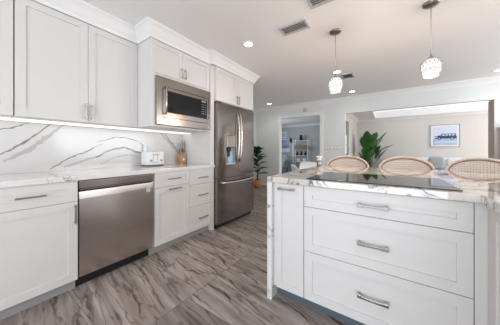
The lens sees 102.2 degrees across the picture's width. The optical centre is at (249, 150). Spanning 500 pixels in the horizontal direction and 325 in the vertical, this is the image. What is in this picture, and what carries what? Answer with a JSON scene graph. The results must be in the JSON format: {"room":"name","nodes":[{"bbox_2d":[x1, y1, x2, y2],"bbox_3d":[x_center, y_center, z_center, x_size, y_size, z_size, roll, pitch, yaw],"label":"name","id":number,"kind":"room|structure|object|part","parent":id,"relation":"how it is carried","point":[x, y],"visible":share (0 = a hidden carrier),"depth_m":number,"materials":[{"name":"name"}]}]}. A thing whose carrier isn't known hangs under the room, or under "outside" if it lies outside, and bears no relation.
{"room":"kitchen","nodes":[
{"label":"kitchen","id":0,"kind":"room"},
{"bbox_2d":[0,116,10,120],"bbox_3d":[-2.188,-0.253,1.256,0.190,0.012,0.893,0,0,34],"label":"light bar","id":1,"kind":"object","parent":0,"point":[1,117],"visible":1,"depth_m":1.56,"materials":[{"name":"white plastic"}]},
{"bbox_2d":[9,117,131,129],"bbox_3d":[-1.678,-0.253,2.000,0.190,0.012,0.902,0,0,34],"label":"light bar","id":2,"kind":"object","parent":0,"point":[12,118],"visible":0.86,"depth_m":1.86,"materials":[{"name":"white plastic"}]},
{"bbox_2d":[14,109,255,178],"bbox_3d":[-1.798,-0.107,2.964,1.040,2.440,8.250,0,0,34],"label":"wall","id":3,"kind":"structure","parent":0,"point":[254,110],"depth_m":6.50,"materials":[{"name":"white paint"}]},
{"bbox_2d":[0,0,12,116],"bbox_3d":[-2.138,-0.729,1.216,0.352,0.940,0.903,0,0,34],"label":"upper cabinet","id":4,"kind":"object","parent":3,"relation":"attached to","point":[6,6],"visible":0.95,"depth_m":1.48,"materials":[{"name":"white paint"}]},
{"bbox_2d":[12,0,137,127],"bbox_3d":[-1.625,-0.729,1.963,0.352,0.940,0.902,0,0,34],"label":"upper cabinet","id":5,"kind":"object","parent":3,"relation":"attached to","point":[66,68],"visible":0.99,"depth_m":1.78,"materials":[{"name":"white paint"}]},
{"bbox_3d":[-1.645,-0.719,1.703,0.020,0.916,0.446,0,0,34],"label":"door","id":6,"kind":"part","parent":5,"relation":"part of","materials":[{"name":"white paint"}]},
{"bbox_3d":[-1.509,-0.357,1.851,0.036,0.140,0.011,0,0,34],"label":"handle","id":7,"kind":"part","parent":5,"relation":"part of","materials":[{"name":"silver metal"}]},
{"bbox_3d":[-1.480,-0.357,1.894,0.036,0.140,0.011,0,0,34],"label":"handle","id":8,"kind":"part","parent":5,"relation":"part of","materials":[{"name":"silver metal"}]},
{"bbox_3d":[-1.389,-0.719,2.075,0.020,0.916,0.448,0,0,34],"label":"door","id":9,"kind":"part","parent":5,"relation":"part of","materials":[{"name":"white paint"}]},
{"bbox_2d":[0,120,182,173],"bbox_3d":[-1.835,-0.031,1.980,0.013,0.456,2.925,0,0,34],"label":"backsplash","id":10,"kind":"structure","parent":3,"relation":"attached to","point":[25,147],"depth_m":2.04,"materials":[{"name":"white stone"}]},
{"bbox_2d":[33,0,259,83],"bbox_3d":[-1.187,-1.254,2.285,0.735,0.145,3.743,0,0,34],"label":"trim","id":11,"kind":"structure","parent":3,"relation":"attached to","point":[148,27],"depth_m":2.12,"materials":[{"name":"white paint"}]},
{"bbox_2d":[135,37,208,132],"bbox_3d":[-1.022,-0.729,2.604,0.620,0.940,0.833,0,0,34],"label":"upper cabinet","id":12,"kind":"object","parent":3,"relation":"attached to","point":[155,57],"visible":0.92,"depth_m":2.24,"materials":[{"name":"white paint"}]},
{"bbox_3d":[-0.924,-1.005,2.278,0.020,0.344,0.378,0,0,34],"label":"door","id":13,"kind":"part","parent":12,"relation":"part of","materials":[{"name":"white paint"}]},
{"bbox_2d":[155,75,209,129],"bbox_3d":[-0.978,-0.539,2.598,0.605,0.520,0.783,0,0,34],"label":"microwave","id":14,"kind":"object","parent":12,"relation":"in","point":[177,104],"visible":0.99,"depth_m":2.38,"materials":[{"name":"silver metal"}]},
{"bbox_3d":[-0.916,-0.542,2.197,0.049,0.310,0.018,0,0,34],"label":"handle","id":15,"kind":"part","parent":14,"relation":"part of","materials":[{"name":"silver metal"}]},
{"bbox_3d":[-0.765,-0.532,2.479,0.020,0.334,0.664,0,0,34],"label":"door","id":16,"kind":"part","parent":14,"relation":"part of","materials":[{"name":"silver metal"}]},
{"bbox_3d":[-0.614,-0.542,2.677,0.004,0.240,0.112,0,0,34],"label":"control panel","id":17,"kind":"part","parent":14,"relation":"part of","materials":[{"name":"black glass"}]},
{"bbox_3d":[-0.693,-1.005,2.615,0.020,0.344,0.431,0,0,34],"label":"door","id":18,"kind":"part","parent":12,"relation":"part of","materials":[{"name":"white paint"}]},
{"bbox_2d":[214,65,252,110],"bbox_3d":[-0.458,-0.949,3.373,0.680,0.500,0.929,0,0,34],"label":"upper cabinet","id":19,"kind":"object","parent":3,"relation":"attached to","point":[230,89],"visible":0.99,"depth_m":3.12,"materials":[{"name":"white paint"}]},
{"bbox_3d":[-0.345,-0.941,3.017,0.020,0.473,0.465,0,0,34],"label":"door","id":20,"kind":"part","parent":19,"relation":"part of","materials":[{"name":"white paint"}]},
{"bbox_3d":[-0.083,-0.941,3.399,0.020,0.473,0.456,0,0,34],"label":"door","id":21,"kind":"part","parent":19,"relation":"part of","materials":[{"name":"white paint"}]},
{"bbox_2d":[127,128,190,133],"bbox_3d":[-1.186,-0.253,2.715,0.190,0.012,0.827,0,0,34],"label":"light bar","id":22,"kind":"object","parent":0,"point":[135,129],"visible":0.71,"depth_m":2.64,"materials":[{"name":"white plastic"}]},
{"bbox_2d":[0,171,348,324],"bbox_3d":[1.930,1.143,3.163,10.400,0.060,12.800,0,0,34],"label":"floor","id":23,"kind":"structure","parent":0,"point":[218,276],"depth_m":1.56,"materials":[{"name":"stone"}]},
{"bbox_2d":[0,181,77,319],"bbox_3d":[-1.742,0.675,1.553,0.646,0.875,0.506,0,0,34],"label":"base cabinet","id":24,"kind":"object","parent":23,"relation":"on","point":[39,223],"visible":0.99,"depth_m":1.42,"materials":[{"name":"white paint"}]},
{"bbox_3d":[-1.493,0.320,1.377,0.036,0.011,0.150,0,0,34],"label":"handle","id":25,"kind":"part","parent":24,"relation":"part of","materials":[{"name":"silver metal"}]},
{"bbox_3d":[-1.514,0.319,1.396,0.020,0.158,0.502,0,0,34],"label":"drawer","id":26,"kind":"part","parent":24,"relation":"part of","materials":[{"name":"white paint"}]},
{"bbox_3d":[-1.360,0.498,1.571,0.036,0.150,0.011,0,0,34],"label":"handle","id":27,"kind":"part","parent":24,"relation":"part of","materials":[{"name":"silver metal"}]},
{"bbox_2d":[75,174,152,286],"bbox_3d":[-1.428,0.676,2.017,0.622,0.873,0.608,0,0,34],"label":"dishwasher","id":28,"kind":"object","parent":23,"relation":"on","point":[115,214],"visible":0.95,"depth_m":1.79,"materials":[{"name":"silver metal"}]},
{"bbox_3d":[-1.191,0.276,1.856,0.034,0.063,0.606,0,0,34],"label":"control panel","id":29,"kind":"part","parent":28,"relation":"part of","materials":[{"name":"silver metal"}]},
{"bbox_3d":[-1.187,0.317,1.853,0.040,0.020,0.594,0,0,34],"label":"pocket handle","id":30,"kind":"part","parent":28,"relation":"part of","materials":[{"name":"silver metal"}]},
{"bbox_2d":[148,170,188,254],"bbox_3d":[-1.118,0.675,2.462,0.646,0.875,0.472,0,0,34],"label":"base cabinet","id":31,"kind":"object","parent":23,"relation":"on","point":[170,189],"visible":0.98,"depth_m":2.28,"materials":[{"name":"white paint"}]},
{"bbox_3d":[-0.883,0.320,2.313,0.020,0.160,0.448,0,0,34],"label":"drawer","id":32,"kind":"part","parent":31,"relation":"part of","materials":[{"name":"white paint"}]},
{"bbox_3d":[-0.883,0.712,2.313,0.020,0.615,0.448,0,0,34],"label":"door","id":33,"kind":"part","parent":31,"relation":"part of","materials":[{"name":"white paint"}]},
{"bbox_2d":[186,168,211,238],"bbox_3d":[-0.877,0.675,2.812,0.646,0.875,0.378,0,0,34],"label":"base cabinet","id":34,"kind":"object","parent":23,"relation":"on","point":[200,180],"visible":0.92,"depth_m":2.64,"materials":[{"name":"white paint"}]},
{"bbox_3d":[-0.648,0.866,2.655,0.020,0.306,0.374,0,0,34],"label":"drawer","id":35,"kind":"part","parent":34,"relation":"part of","materials":[{"name":"white paint"}]},
{"bbox_3d":[-0.648,0.573,2.655,0.020,0.272,0.374,0,0,34],"label":"drawer","id":36,"kind":"part","parent":34,"relation":"part of","materials":[{"name":"white paint"}]},
{"bbox_3d":[-0.648,0.337,2.655,0.020,0.193,0.374,0,0,34],"label":"drawer","id":37,"kind":"part","parent":34,"relation":"part of","materials":[{"name":"white paint"}]},
{"bbox_2d":[208,167,213,229],"bbox_3d":[-0.772,0.675,2.997,0.610,0.875,0.044,0,0,34],"label":"end panel","id":38,"kind":"object","parent":23,"relation":"on","point":[211,226],"visible":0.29,"depth_m":2.82,"materials":[{"name":"white paint"}]},
{"bbox_2d":[214,101,253,228],"bbox_3d":[-0.427,0.211,3.352,0.720,1.803,0.912,0,0,34],"label":"refrigerator","id":39,"kind":"object","parent":23,"relation":"on","point":[233,126],"visible":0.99,"depth_m":3.07,"materials":[{"name":"silver metal"}]},
{"bbox_3d":[-0.343,-0.141,3.016,0.070,1.063,0.453,0,0,34],"label":"door","id":40,"kind":"part","parent":39,"relation":"part of","materials":[{"name":"silver metal"}]},
{"bbox_3d":[-0.308,-0.135,3.057,0.067,0.176,0.202,0,0,34],"label":"control panel","id":41,"kind":"part","parent":39,"relation":"part of","materials":[{"name":"silver metal"}]},
{"bbox_3d":[-0.212,0.726,3.205,0.070,0.635,0.912,0,0,34],"label":"freezer drawer","id":42,"kind":"part","parent":39,"relation":"part of","materials":[{"name":"silver metal"}]},
{"bbox_3d":[-0.166,0.469,3.172,0.085,0.034,0.795,0,0,34],"label":"handle","id":43,"kind":"part","parent":39,"relation":"part of","materials":[{"name":"silver metal"}]},
{"bbox_3d":[-0.186,-0.207,3.147,0.076,0.791,0.025,0,0,34],"label":"handle","id":44,"kind":"part","parent":39,"relation":"part of","materials":[{"name":"silver metal"}]},
{"bbox_3d":[-0.149,-0.207,3.200,0.076,0.791,0.025,0,0,34],"label":"handle","id":45,"kind":"part","parent":39,"relation":"part of","materials":[{"name":"silver metal"}]},
{"bbox_3d":[-0.083,-0.141,3.394,0.070,1.063,0.453,0,0,34],"label":"door","id":46,"kind":"part","parent":39,"relation":"part of","materials":[{"name":"silver metal"}]},
{"bbox_2d":[254,179,261,187],"bbox_3d":[0.222,0.993,6.035,0.250,0.240,0.248,0,0,34],"label":"pot","id":47,"kind":"object","parent":23,"relation":"on","point":[257,182],"depth_m":5.93,"materials":[{"name":"orange ceramic"}]},
{"bbox_2d":[254,146,268,187],"bbox_3d":[0.216,0.497,6.007,0.670,1.230,0.625,0,0,-22],"label":"potted ficus","id":48,"kind":"object","parent":23,"relation":"on","point":[257,182],"visible":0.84,"depth_m":5.95,"materials":[{"name":"plant"}]},
{"bbox_2d":[282,154,288,172],"bbox_3d":[1.488,0.653,9.970,0.760,0.920,0.720,0,0,34],"label":"armchair","id":49,"kind":"object","parent":23,"relation":"on","point":[285,160],"visible":0.42,"depth_m":9.88,"materials":[{"name":"teal fabric"}]},
{"bbox_3d":[1.631,0.503,10.187,0.650,0.620,0.200,0,0,34],"label":"backrest","id":50,"kind":"part","parent":49,"relation":"part of","materials":[{"name":"teal fabric"}]},
{"bbox_3d":[1.740,0.653,9.773,0.120,0.360,0.640,0,0,34],"label":"arm","id":51,"kind":"part","parent":49,"relation":"part of","materials":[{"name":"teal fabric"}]},
{"bbox_2d":[274,183,306,305],"bbox_3d":[0.525,0.676,1.825,0.235,0.874,0.958,0,0,34],"label":"base cabinet","id":52,"kind":"object","parent":23,"relation":"on","point":[288,198],"visible":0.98,"depth_m":1.46,"materials":[{"name":"white paint"}]},
{"bbox_3d":[0.257,0.280,1.450,0.125,0.018,0.036,0,0,34],"label":"handle","id":53,"kind":"part","parent":52,"relation":"part of","materials":[{"name":"silver metal"}]},
{"bbox_2d":[291,164,297,170],"bbox_3d":[1.280,0.734,5.172,0.457,0.763,0.440,0,0,-7],"label":"shell chair","id":54,"kind":"object","parent":23,"relation":"on","point":[293,167],"visible":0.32,"depth_m":5.04,"materials":[{"name":"white plastic"}]},
{"bbox_2d":[293,139,309,168],"bbox_3d":[2.571,0.283,10.099,0.788,1.660,0.348,0,0,34],"label":"etagere","id":55,"kind":"object","parent":23,"relation":"on","point":[307,140],"visible":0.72,"depth_m":9.98,"materials":[{"name":"white metal"}]},
{"bbox_2d":[294,145,306,148],"bbox_3d":[2.566,-0.148,10.091,0.640,0.200,0.220,0,0,34],"label":"wooden crate","id":56,"kind":"object","parent":55,"relation":"on","point":[295,146],"visible":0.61,"depth_m":10.00,"materials":[{"name":"brown wood"}]},
{"bbox_2d":[299,162,316,169],"bbox_3d":[1.290,0.684,4.350,0.440,0.863,0.457,0,0,3],"label":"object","id":57,"kind":"object","parent":23,"relation":"on","point":[303,165],"visible":0.19,"depth_m":4.55,"materials":[{"name":"white plastic"}]},
{"bbox_2d":[326,155,368,167],"bbox_3d":[1.183,0.591,2.530,0.518,1.046,0.482,0,0,34],"label":"bar stool","id":58,"kind":"object","parent":23,"relation":"on","point":[346,161],"visible":0.3,"depth_m":2.71,"materials":[{"name":"wicker"}]},
{"bbox_3d":[1.298,0.216,2.696,0.452,0.230,0.064,0,0,34],"label":"cane panel","id":59,"kind":"part","parent":58,"relation":"part of","materials":[{"name":"beige wicker"}]},
{"bbox_2d":[359,131,391,167],"bbox_3d":[4.694,0.200,7.714,0.959,1.826,1.025,0,0,2],"label":"potted palm","id":60,"kind":"object","parent":23,"relation":"on","point":[368,142],"visible":0.71,"depth_m":7.51,"materials":[{"name":"green plant"}]},
{"bbox_2d":[267,166,499,299],"bbox_3d":[1.344,0.655,1.036,2.557,0.915,2.170,0,0,34],"label":"countertop","id":61,"kind":"structure","parent":23,"relation":"on","point":[477,187],"depth_m":1.42,"materials":[{"name":"white stone"}]},
{"bbox_3d":[0.533,0.676,2.079,0.038,0.874,1.370,0,0,34],"label":"waterfall panel","id":62,"kind":"part","parent":61,"relation":"part of","materials":[{"name":"white stone"}]},
{"bbox_2d":[316,156,321,165],"bbox_3d":[0.876,0.133,2.539,0.073,0.128,0.074,0,0,34],"label":"flower vase","id":63,"kind":"object","parent":61,"relation":"on","point":[319,163],"visible":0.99,"depth_m":2.52,"materials":[{"name":"silver metal"}]},
{"bbox_2d":[307,172,462,190],"bbox_3d":[0.850,0.195,1.391,0.761,0.006,0.505,0,0,34],"label":"cooktop","id":64,"kind":"object","parent":61,"relation":"in","point":[402,181],"visible":1,"depth_m":1.29,"materials":[{"name":"black glass"}]},
{"bbox_2d":[304,186,473,324],"bbox_3d":[0.956,0.676,1.529,0.808,0.874,0.958,0,0,34],"label":"base cabinet","id":65,"kind":"object","parent":23,"relation":"on","point":[370,258],"visible":0.99,"depth_m":1.12,"materials":[{"name":"white paint"}]},
{"bbox_3d":[0.696,0.852,1.148,0.153,0.021,0.036,0,0,34],"label":"handle","id":66,"kind":"part","parent":65,"relation":"part of","materials":[{"name":"silver metal"}]},
{"bbox_3d":[0.696,0.546,1.148,0.153,0.021,0.036,0,0,34],"label":"handle","id":67,"kind":"part","parent":65,"relation":"part of","materials":[{"name":"silver metal"}]},
{"bbox_3d":[0.696,0.321,1.148,0.153,0.021,0.036,0,0,34],"label":"handle","id":68,"kind":"part","parent":65,"relation":"part of","materials":[{"name":"silver metal"}]},
{"bbox_3d":[0.710,0.856,1.172,0.804,0.327,0.020,0,0,34],"label":"drawer","id":69,"kind":"part","parent":65,"relation":"part of","materials":[{"name":"white paint"}]},
{"bbox_3d":[0.710,0.538,1.172,0.804,0.300,0.020,0,0,34],"label":"drawer","id":70,"kind":"part","parent":65,"relation":"part of","materials":[{"name":"white paint"}]},
{"bbox_3d":[0.710,0.314,1.172,0.804,0.140,0.020,0,0,34],"label":"drawer","id":71,"kind":"part","parent":65,"relation":"part of","materials":[{"name":"white paint"}]},
{"bbox_2d":[378,156,434,169],"bbox_3d":[1.686,0.591,2.184,0.518,1.046,0.482,0,0,34],"label":"bar stool","id":72,"kind":"object","parent":23,"relation":"on","point":[403,162],"visible":0.38,"depth_m":2.36,"materials":[{"name":"wicker"}]},
{"bbox_3d":[1.801,0.216,2.350,0.452,0.230,0.064,0,0,34],"label":"cane panel","id":73,"kind":"part","parent":72,"relation":"part of","materials":[{"name":"beige wicker"}]},
{"bbox_2d":[382,157,479,170],"bbox_3d":[6.532,0.683,7.008,3.270,0.860,0.950,0,0,34],"label":"sofa","id":74,"kind":"object","parent":23,"relation":"on","point":[423,158],"visible":0.06,"depth_m":7.02,"materials":[{"name":"white fabric"}]},
{"bbox_2d":[415,157,428,161],"bbox_3d":[6.350,0.459,7.385,0.717,0.412,0.213,0,0,34],"label":"cushion","id":75,"kind":"object","parent":74,"relation":"on","point":[424,158],"depth_m":7.34,"materials":[{"name":"white fabric"}]},
{"bbox_2d":[428,157,443,168],"bbox_3d":[6.363,0.428,6.912,0.431,0.428,0.224,0,0,34],"label":"throw pillow","id":76,"kind":"object","parent":74,"relation":"on","point":[437,162],"visible":0.73,"depth_m":6.84,"materials":[{"name":"grey fabric"}]},
{"bbox_2d":[446,157,461,164],"bbox_3d":[6.750,0.438,6.646,0.410,0.409,0.219,0,0,34],"label":"throw pillow","id":77,"kind":"object","parent":74,"relation":"on","point":[449,160],"visible":0.39,"depth_m":6.67,"materials":[{"name":"white fabric"}]},
{"bbox_2d":[445,157,499,172],"bbox_3d":[2.174,0.591,1.849,0.518,1.046,0.482,0,0,34],"label":"bar stool","id":78,"kind":"object","parent":23,"relation":"on","point":[484,164],"visible":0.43,"depth_m":2.04,"materials":[{"name":"wicker"}]},
{"bbox_3d":[2.288,0.216,2.015,0.452,0.230,0.064,0,0,34],"label":"cane panel","id":79,"kind":"part","parent":78,"relation":"part of","materials":[{"name":"beige wicker"}]},
{"bbox_2d":[473,203,499,324],"bbox_3d":[1.340,0.676,0.796,0.652,0.874,1.730,0,0,34],"label":"base cabinet","id":80,"kind":"object","parent":23,"relation":"on","point":[486,233],"visible":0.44,"depth_m":0.91,"materials":[{"name":"white paint"}]},
{"bbox_3d":[1.071,0.630,0.892,0.020,0.781,0.036,0,0,34],"label":"corner post","id":81,"kind":"part","parent":80,"relation":"part of","materials":[{"name":"white paint"}]},
{"bbox_3d":[0.957,0.631,0.725,0.020,0.775,0.364,0,0,34],"label":"door","id":82,"kind":"part","parent":80,"relation":"part of","materials":[{"name":"white paint"}]},
{"bbox_2d":[497,127,499,159],"bbox_3d":[4.672,0.348,3.228,0.825,1.530,0.452,0,0,34],"label":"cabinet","id":83,"kind":"object","parent":23,"relation":"on","point":[498,128],"visible":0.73,"depth_m":3.59,"materials":[{"name":"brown wood"}]},
{"bbox_3d":[-2.143,0.675,0.969,0.646,0.875,0.910,0,0,34],"label":"base cabinet","id":84,"kind":"object","parent":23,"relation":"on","visible":0},
{"bbox_2d":[0,163,214,187],"bbox_3d":[-1.579,0.217,1.804,0.633,0.039,2.925,0,0,34],"label":"countertop","id":85,"kind":"structure","parent":84,"relation":"on","point":[33,178],"depth_m":1.73,"materials":[{"name":"white stone"}]},
{"bbox_2d":[141,151,163,165],"bbox_3d":[-1.242,0.106,2.595,0.162,0.183,0.234,0,0,34],"label":"toaster","id":86,"kind":"object","parent":85,"relation":"on","point":[148,158],"visible":0.99,"depth_m":2.54,"materials":[{"name":"white plastic"}]},
{"bbox_2d":[177,154,185,163],"bbox_3d":[-1.022,0.126,3.025,0.090,0.144,0.096,0,0,34],"label":"knife block","id":87,"kind":"object","parent":85,"relation":"on","point":[181,158],"visible":1,"depth_m":2.99,"materials":[{"name":"brown wood"}]},
{"bbox_2d":[183,64,213,164],"bbox_3d":[-0.773,-0.501,2.982,0.603,1.396,0.070,0,0,34],"label":"panel","id":88,"kind":"object","parent":85,"relation":"on","point":[199,147],"visible":0.5,"depth_m":2.85,"materials":[{"name":"white paint"}]},
{"bbox_2d":[83,0,499,125],"bbox_3d":[1.930,-1.457,3.163,10.400,0.260,12.800,0,0,34],"label":"ceiling","id":89,"kind":"structure","parent":0,"point":[385,44],"depth_m":2.42,"materials":[{"name":"paint"}]},
{"bbox_2d":[243,41,253,46],"bbox_3d":[-0.018,-1.322,2.519,0.150,0.008,0.150,0,0,34],"label":"recessed light","id":90,"kind":"object","parent":89,"relation":"in","point":[246,43],"visible":1,"depth_m":2.52,"materials":[{"name":"white plastic"}]},
{"bbox_2d":[278,18,309,35],"bbox_3d":[0.474,-1.320,2.174,0.300,0.014,0.170,0,0,34],"label":"ceiling vent","id":91,"kind":"object","parent":89,"relation":"in","point":[302,24],"visible":1,"depth_m":2.16,"materials":[{"name":"grey metal"}]},
{"bbox_2d":[306,0,333,8],"bbox_3d":[0.647,-1.320,1.727,0.300,0.014,0.170,0,0,34],"label":"ceiling vent","id":92,"kind":"object","parent":89,"relation":"in","point":[313,4],"visible":1,"depth_m":1.80,"materials":[{"name":"grey metal"}]},
{"bbox_2d":[328,28,342,92],"bbox_3d":[0.954,-0.989,2.254,0.153,0.675,0.154,0,0,34],"label":"pendant lamp","id":93,"kind":"object","parent":89,"relation":"hanging from","point":[335,84],"visible":1,"depth_m":2.22,"materials":[{"name":"white glass"}]},
{"bbox_3d":[0.954,-0.730,2.254,0.146,0.152,0.146,0,0,34],"label":"lamp shade","id":94,"kind":"part","parent":93,"relation":"part of","materials":[{"name":"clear glass"}]},
{"bbox_3d":[0.954,-1.076,2.254,0.004,0.458,0.004,0,0,34],"label":"cord","id":95,"kind":"part","parent":93,"relation":"part of","materials":[{"name":"silver metal"}]},
{"bbox_2d":[341,72,354,78],"bbox_3d":[1.731,-1.320,3.579,0.190,0.014,0.240,0,0,34],"label":"ceiling vent","id":96,"kind":"object","parent":89,"relation":"in","point":[347,75],"visible":1,"depth_m":3.57,"materials":[{"name":"grey metal"}]},
{"bbox_2d":[420,0,442,78],"bbox_3d":[1.636,-0.996,1.824,0.153,0.660,0.154,0,0,34],"label":"pendant lamp","id":97,"kind":"object","parent":89,"relation":"hanging from","point":[431,67],"visible":1,"depth_m":1.79,"materials":[{"name":"white glass"}]},
{"bbox_3d":[1.636,-0.745,1.824,0.146,0.152,0.146,0,0,34],"label":"lamp shade","id":98,"kind":"part","parent":97,"relation":"part of","materials":[{"name":"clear glass"}]},
{"bbox_2d":[375,101,488,111],"bbox_3d":[6.203,-1.602,5.717,4.710,0.030,3.310,0,0,34],"label":"ceiling","id":99,"kind":"structure","parent":89,"relation":"attached to","point":[481,101],"depth_m":7.30,"materials":[{"name":"white paint"}]},
{"bbox_2d":[346,114,356,158],"bbox_3d":[3.456,-0.107,7.131,0.080,2.440,4.330,0,0,34],"label":"wall","id":100,"kind":"structure","parent":0,"point":[351,124],"depth_m":7.57,"materials":[{"name":"beige paint"}]},
{"bbox_2d":[349,113,358,121],"bbox_3d":[4.102,-1.277,7.926,0.085,0.100,2.110,0,0,34],"label":"trim","id":101,"kind":"structure","parent":100,"relation":"attached to","point":[352,115],"depth_m":7.78,"materials":[{"name":"white paint"}]},
{"bbox_2d":[256,82,499,181],"bbox_3d":[3.266,-0.107,4.647,7.480,2.440,0.260,0,0,34],"label":"wall","id":102,"kind":"structure","parent":0,"point":[334,114],"depth_m":5.10,"materials":[{"name":"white paint"}]},
{"bbox_2d":[278,111,322,173],"bbox_3d":[1.433,0.038,5.811,1.345,2.150,0.138,0,0,34],"label":"trim","id":103,"kind":"structure","parent":102,"relation":"attached to","point":[314,114],"depth_m":5.90,"materials":[{"name":"white paint"}]},
{"bbox_2d":[325,145,332,149],"bbox_3d":[2.070,-0.072,5.304,0.195,0.120,0.010,0,0,34],"label":"light switch","id":104,"kind":"object","parent":102,"relation":"attached to","point":[327,147],"visible":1,"depth_m":5.30,"materials":[{"name":"beige plastic"}]},
{"bbox_2d":[334,145,340,149],"bbox_3d":[2.245,-0.072,5.184,0.180,0.120,0.010,0,0,34],"label":"light switch","id":105,"kind":"object","parent":102,"relation":"attached to","point":[336,147],"visible":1,"depth_m":5.18,"materials":[{"name":"beige plastic"}]},
{"bbox_2d":[255,76,499,112],"bbox_3d":[3.176,-1.277,4.500,7.260,0.100,0.085,0,0,34],"label":"trim","id":106,"kind":"structure","parent":102,"relation":"attached to","point":[495,79],"depth_m":4.47,"materials":[{"name":"white paint"}]},
{"bbox_2d":[488,99,493,160],"bbox_3d":[4.522,0.090,3.784,0.006,2.045,0.260,0,0,34],"label":"trim","id":107,"kind":"structure","parent":102,"relation":"attached to","point":[490,103],"depth_m":3.77,"materials":[{"name":"beige paint"}]},
{"bbox_2d":[282,113,487,170],"bbox_3d":[5.526,-0.107,8.396,10.400,2.440,0.100,0,0,34],"label":"wall","id":108,"kind":"structure","parent":0,"point":[407,137],"depth_m":7.86,"materials":[{"name":"beige paint"}]},
{"bbox_2d":[282,132,286,137],"bbox_3d":[1.821,-0.827,10.861,0.300,0.340,0.030,0,0,34],"label":"framed picture","id":109,"kind":"object","parent":108,"relation":"attached to","point":[284,134],"visible":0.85,"depth_m":10.84},
{"bbox_2d":[282,139,289,151],"bbox_3d":[1.878,-0.257,10.822,0.560,0.660,0.030,0,0,34],"label":"framed picture","id":110,"kind":"object","parent":108,"relation":"attached to","point":[285,142],"visible":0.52,"depth_m":10.79},
{"bbox_2d":[282,123,319,127],"bbox_3d":[2.948,-1.277,10.056,4.070,0.100,0.085,0,0,34],"label":"trim","id":111,"kind":"structure","parent":108,"relation":"attached to","point":[311,124],"depth_m":10.29,"materials":[{"name":"white paint"}]},
{"bbox_2d":[357,110,487,121],"bbox_3d":[7.184,-1.277,7.145,6.050,0.100,0.085,0,0,34],"label":"trim","id":112,"kind":"structure","parent":108,"relation":"attached to","point":[482,111],"depth_m":7.54,"materials":[{"name":"white paint"}]},
{"bbox_2d":[430,124,459,146],"bbox_3d":[7.026,-0.527,7.285,0.790,0.810,0.030,0,0,34],"label":"framed picture","id":113,"kind":"object","parent":108,"relation":"attached to","point":[447,135],"visible":1,"depth_m":7.27,"materials":[{"name":"white"}]},
{"bbox_2d":[433,126,456,144],"bbox_3d":[7.021,-0.527,7.279,0.640,0.670,0.004,0,0,34],"label":"print","id":114,"kind":"object","parent":113,"relation":"attached to","point":[442,135],"depth_m":7.28,"materials":[{"name":"white"}]}
]}

